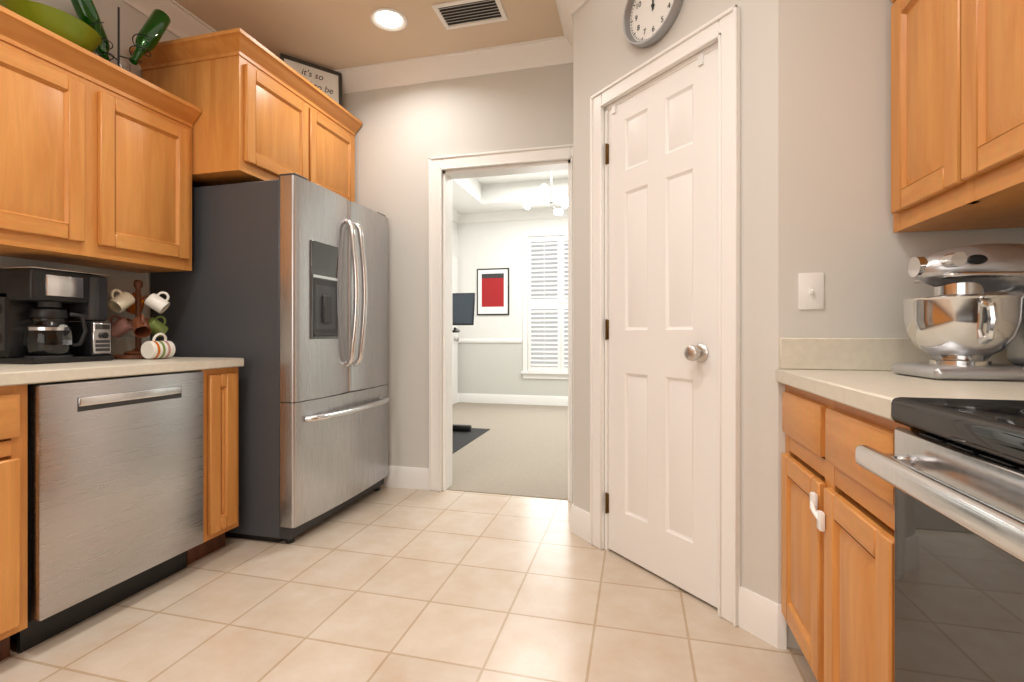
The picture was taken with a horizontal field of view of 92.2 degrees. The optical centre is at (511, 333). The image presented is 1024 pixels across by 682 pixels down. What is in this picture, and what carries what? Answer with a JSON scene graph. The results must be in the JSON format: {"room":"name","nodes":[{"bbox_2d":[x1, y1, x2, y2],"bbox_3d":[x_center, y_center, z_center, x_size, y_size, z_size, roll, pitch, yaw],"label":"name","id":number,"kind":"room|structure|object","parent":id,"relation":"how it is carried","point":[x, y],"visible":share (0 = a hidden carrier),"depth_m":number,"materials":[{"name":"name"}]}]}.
{"room":"kitchen","nodes":[
{"label":"kitchen","id":0,"kind":"room"},
{"bbox_2d":[0,0,179,345],"bbox_3d":[-2.350,-0.365,0.780,0.100,2.730,5.760,0,0,14],"label":"wall","id":1,"kind":"structure","parent":0,"point":[132,21],"depth_m":2.37,"materials":[{"name":"paint"}]},
{"bbox_2d":[0,5,111,264],"bbox_3d":[-1.867,-0.694,1.754,0.340,0.778,0.541,0,0,14],"label":"upper cabinet","id":2,"kind":"object","parent":1,"relation":"attached to","point":[95,161],"depth_m":1.81,"materials":[{"name":"brown wood"}]},
{"bbox_2d":[0,0,101,52],"bbox_3d":[-1.797,-1.143,1.909,0.320,0.108,0.320,0,0,14],"label":"bowl","id":3,"kind":"object","parent":2,"relation":"on","point":[73,29],"visible":0.33,"depth_m":1.83,"materials":[{"name":"green"}]},
{"bbox_2d":[70,0,170,71],"bbox_3d":[-1.764,-1.296,2.154,0.323,0.414,0.424,0,0,14],"label":"decor","id":4,"kind":"object","parent":2,"relation":"on","point":[153,29],"visible":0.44,"depth_m":2.20,"materials":[{"name":"green glass"}]},
{"bbox_2d":[111,336,134,354],"bbox_3d":[-2.304,0.062,0.702,0.018,0.100,3.630,0,0,14],"label":"backsplash","id":5,"kind":"structure","parent":1,"relation":"attached to","point":[121,344],"depth_m":2.37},
{"bbox_2d":[79,65,199,272],"bbox_3d":[-1.758,-0.694,2.182,0.340,0.778,0.502,0,0,14],"label":"upper cabinet","id":6,"kind":"object","parent":1,"relation":"attached to","point":[152,127],"depth_m":2.17,"materials":[{"name":"brown wood"}]},
{"bbox_2d":[130,28,362,201],"bbox_3d":[-1.430,-1.089,2.841,0.643,0.628,1.043,0,0,14],"label":"upper cabinet","id":7,"kind":"object","parent":1,"relation":"attached to","point":[266,114],"visible":0.81,"depth_m":2.43,"materials":[{"name":"brown wood"}]},
{"bbox_2d":[279,53,342,106],"bbox_3d":[-1.266,-1.561,3.123,0.378,0.306,0.038,0,0,-38],"label":"framed sign","id":8,"kind":"object","parent":7,"relation":"on","point":[327,81],"visible":0.52,"depth_m":3.16,"materials":[{"name":"white paper"}]},
{"bbox_2d":[121,0,588,93],"bbox_3d":[-0.608,-1.673,0.329,3.500,0.115,5.540,0,0,14],"label":"crown molding","id":9,"kind":"structure","parent":1,"relation":"attached to","point":[518,56],"depth_m":3.00,"materials":[{"name":"white"}]},
{"bbox_2d":[174,0,567,213],"bbox_3d":[0.205,-1.880,2.114,4.640,0.300,9.600,0,0,14],"label":"ceiling","id":10,"kind":"structure","parent":0,"point":[335,34],"depth_m":2.85,"materials":[{"name":"paint"}]},
{"bbox_2d":[370,8,407,30],"bbox_3d":[-0.676,-1.724,2.709,0.200,0.009,0.200,0,0,14],"label":"recessed light","id":11,"kind":"object","parent":10,"relation":"in","point":[388,19],"visible":1,"depth_m":2.71,"materials":[{"name":"white glass"}]},
{"bbox_2d":[432,0,507,29],"bbox_3d":[-0.223,-1.722,2.646,0.360,0.014,0.210,0,0,14],"label":"ceiling vent","id":12,"kind":"object","parent":10,"relation":"in","point":[458,14],"visible":1,"depth_m":2.65,"materials":[{"name":"white metal"}]},
{"bbox_2d":[524,171,567,215],"bbox_3d":[0.422,-1.612,5.025,0.603,0.737,0.575,0,0,14],"label":"pendant chandelier","id":13,"kind":"object","parent":10,"relation":"hanging from","point":[540,199],"visible":0.83,"depth_m":5.05,"materials":[{"name":"white metal"}]},
{"bbox_2d":[0,486,817,681],"bbox_3d":[-0.618,1.030,0.290,3.700,0.060,5.660,0,0,14],"label":"floor","id":14,"kind":"structure","parent":0,"point":[388,584],"depth_m":1.74,"materials":[{"name":"beige tile"}]},
{"bbox_2d":[0,380,39,660],"bbox_3d":[-1.833,0.576,1.314,0.620,0.848,0.551,0,0,14],"label":"base cabinet","id":15,"kind":"object","parent":14,"relation":"on","point":[13,393],"depth_m":1.46,"materials":[{"name":"brown wood"}]},
{"bbox_2d":[0,357,243,382],"bbox_3d":[-2.005,0.132,0.626,0.635,0.040,3.630,0,0,14],"label":"countertop","id":16,"kind":"structure","parent":15,"relation":"on","point":[51,372],"depth_m":1.76,"materials":[{"name":"beige stone"}]},
{"bbox_2d":[0,266,113,363],"bbox_3d":[-1.837,-0.069,1.970,0.261,0.360,0.294,0,0,14],"label":"coffee maker","id":17,"kind":"object","parent":16,"relation":"on","point":[40,307],"visible":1,"depth_m":1.88,"materials":[{"name":"black plastic"}]},
{"bbox_2d":[107,280,175,358],"bbox_3d":[-1.677,-0.068,2.244,0.305,0.358,0.246,0,0,14],"label":"mug tree","id":18,"kind":"object","parent":16,"relation":"on","point":[140,325],"visible":0.96,"depth_m":2.22,"materials":[{"name":"brown wood"}]},
{"bbox_2d":[17,371,202,653],"bbox_3d":[-1.654,0.578,1.874,0.574,0.844,0.596,0,0,14],"label":"dishwasher","id":19,"kind":"object","parent":14,"relation":"on","point":[115,490],"visible":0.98,"depth_m":1.72,"materials":[{"name":"grey metal"}]},
{"bbox_2d":[116,364,243,564],"bbox_3d":[-1.588,0.576,2.283,0.620,0.848,0.203,0,0,14],"label":"base cabinet","id":20,"kind":"object","parent":14,"relation":"on","point":[220,447],"depth_m":2.19,"materials":[{"name":"brown wood"}]},
{"bbox_2d":[151,173,389,543],"bbox_3d":[-1.278,0.118,2.841,0.957,1.763,0.912,0,0,14],"label":"refrigerator","id":21,"kind":"object","parent":14,"relation":"on","point":[281,288],"visible":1,"depth_m":2.42,"materials":[{"name":"grey metal"}]},
{"bbox_2d":[775,378,907,681],"bbox_3d":[1.068,0.576,1.140,0.630,0.848,0.742,0,0,14],"label":"base cabinet","id":22,"kind":"object","parent":14,"relation":"on","point":[838,517],"depth_m":1.14,"materials":[{"name":"brown wood"}]},
{"bbox_2d":[775,369,1023,413],"bbox_3d":[1.065,0.132,1.140,0.644,0.040,0.744,0,0,14],"label":"countertop","id":23,"kind":"structure","parent":22,"relation":"on","point":[877,388],"depth_m":1.07,"materials":[{"name":"beige stone"}]},
{"bbox_2d":[891,243,1023,380],"bbox_3d":[1.201,-0.058,1.230,0.358,0.339,0.265,0,0,14],"label":"stand mixer","id":24,"kind":"object","parent":23,"relation":"on","point":[960,325],"visible":1,"depth_m":1.20,"materials":[{"name":"silver metal"}]},
{"bbox_2d":[855,397,1023,681],"bbox_3d":[0.847,0.474,0.418,0.703,1.052,0.759,0,0,14],"label":"range","id":25,"kind":"object","parent":14,"relation":"on","point":[951,470],"visible":1,"depth_m":0.68,"materials":[{"name":"silver metal"}]},
{"bbox_2d":[342,63,572,490],"bbox_3d":[0.426,-0.365,2.987,4.640,2.730,0.120,0,0,14],"label":"wall","id":26,"kind":"structure","parent":0,"point":[403,134],"depth_m":3.19,"materials":[{"name":"paint"}]},
{"bbox_2d":[429,144,572,502],"bbox_3d":[-0.033,-0.062,3.091,0.990,2.125,0.153,0,0,14],"label":"door frame","id":27,"kind":"structure","parent":26,"relation":"attached to","point":[508,159],"depth_m":3.13,"materials":[{"name":"white wood"}]},
{"bbox_2d":[381,466,786,649],"bbox_3d":[-0.378,0.932,2.502,2.880,0.135,1.214,0,0,14],"label":"baseboard","id":28,"kind":"structure","parent":26,"relation":"attached to","point":[762,617],"depth_m":1.67,"materials":[{"name":"white wood"}]},
{"bbox_2d":[447,402,567,499],"bbox_3d":[0.899,1.028,4.858,4.640,0.064,3.940,0,0,14],"label":"floor","id":29,"kind":"structure","parent":0,"point":[518,450],"depth_m":4.14,"materials":[{"name":"beige carpet"}]},
{"bbox_2d":[452,428,489,453],"bbox_3d":[-0.848,0.992,4.660,0.970,0.008,1.220,0,0,14],"label":"mat","id":30,"kind":"object","parent":29,"relation":"on","point":[460,439],"visible":0.23,"depth_m":4.71,"materials":[{"name":"black"}]},
{"bbox_2d":[452,293,475,431],"bbox_3d":[-0.771,0.287,4.700,0.660,1.401,0.845,0,0,14],"label":"exercise bike","id":31,"kind":"object","parent":30,"relation":"on","point":[463,308],"visible":0.08,"depth_m":4.94,"materials":[{"name":"black plastic"}]},
{"bbox_2d":[452,217,567,395],"bbox_3d":[0.441,-0.515,3.047,4.640,3.030,0.005,0,0,14],"label":"wall","id":32,"kind":"structure","parent":0,"point":[490,368],"depth_m":3.16,"materials":[{"name":"paint"}]},
{"bbox_2d":[452,255,458,403],"bbox_3d":[-0.872,-0.055,6.699,0.100,2.110,0.920,0,0,14],"label":"room door","id":33,"kind":"structure","parent":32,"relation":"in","point":[455,337],"depth_m":7.00,"materials":[{"name":"white wood"}]},
{"bbox_2d":[477,268,508,314],"bbox_3d":[-0.274,-0.605,7.070,0.480,0.670,0.022,0,0,14],"label":"poster","id":34,"kind":"object","parent":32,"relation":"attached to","point":[492,291],"visible":1,"depth_m":7.06,"materials":[{"name":"red paper"}]},
{"bbox_2d":[452,207,567,405],"bbox_3d":[0.445,-0.365,3.063,4.440,2.730,0.028,0,0,14],"label":"trim","id":35,"kind":"structure","parent":32,"relation":"attached to","point":[458,217],"depth_m":3.16,"materials":[{"name":"white wood"}]},
{"bbox_2d":[521,230,567,379],"bbox_3d":[0.681,-0.405,6.850,1.120,2.070,0.115,0,0,14],"label":"window","id":36,"kind":"structure","parent":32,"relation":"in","point":[545,304],"depth_m":6.92,"materials":[{"name":"white wood"}]},
{"bbox_2d":[573,0,777,603],"bbox_3d":[0.625,-0.365,2.060,0.100,2.730,1.061,0,0,-31],"label":"wall","id":37,"kind":"structure","parent":0,"point":[606,52],"depth_m":1.67,"materials":[{"name":"paint"}]},
{"bbox_2d":[623,0,682,47],"bbox_3d":[0.571,-1.342,2.011,0.040,0.304,0.304,0,0,-31],"label":"wall clock","id":38,"kind":"object","parent":37,"relation":"attached to","point":[647,23],"visible":1,"depth_m":2.04,"materials":[{"name":"white plastic"}]},
{"bbox_2d":[605,48,717,607],"bbox_3d":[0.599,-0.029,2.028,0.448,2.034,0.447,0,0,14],"label":"pantry door","id":39,"kind":"structure","parent":37,"relation":"in","point":[661,328],"depth_m":1.98,"materials":[{"name":"white wood"}]},
{"bbox_2d":[590,4,739,626],"bbox_3d":[0.595,-0.062,2.025,0.068,2.125,0.770,0,0,-31],"label":"door frame","id":40,"kind":"structure","parent":37,"relation":"attached to","point":[723,29],"depth_m":1.73,"materials":[{"name":"white wood"}]},
{"bbox_2d":[778,0,1022,648],"bbox_3d":[1.176,-0.365,1.549,0.640,2.730,0.100,0,0,14],"label":"wall","id":41,"kind":"structure","parent":0,"point":[835,220],"depth_m":1.54,"materials":[{"name":"paint"}]},
{"bbox_2d":[798,272,823,309],"bbox_3d":[0.941,-0.135,1.546,0.072,0.116,0.020,0,0,14],"label":"switch plate","id":42,"kind":"object","parent":41,"relation":"attached to","point":[810,291],"visible":1,"depth_m":1.55,"materials":[{"name":"white plastic"}]},
{"bbox_2d":[779,338,1010,369],"bbox_3d":[1.150,0.062,1.493,0.616,0.100,0.018,0,0,14],"label":"backsplash","id":43,"kind":"structure","parent":41,"relation":"attached to","point":[794,353],"depth_m":1.51,"materials":[{"name":"beige stone"}]},
{"bbox_3d":[0.990,-0.365,-0.694,0.100,2.730,4.540,0,0,14],"label":"wall","id":44,"kind":"structure","parent":0,"visible":0},
{"bbox_2d":[891,0,1023,232],"bbox_3d":[1.209,-0.694,1.109,0.340,0.778,0.700,0,0,14],"label":"upper cabinet","id":45,"kind":"object","parent":44,"relation":"attached to","point":[957,114],"visible":1,"depth_m":1.15,"materials":[{"name":"brown wood"}]}
]}

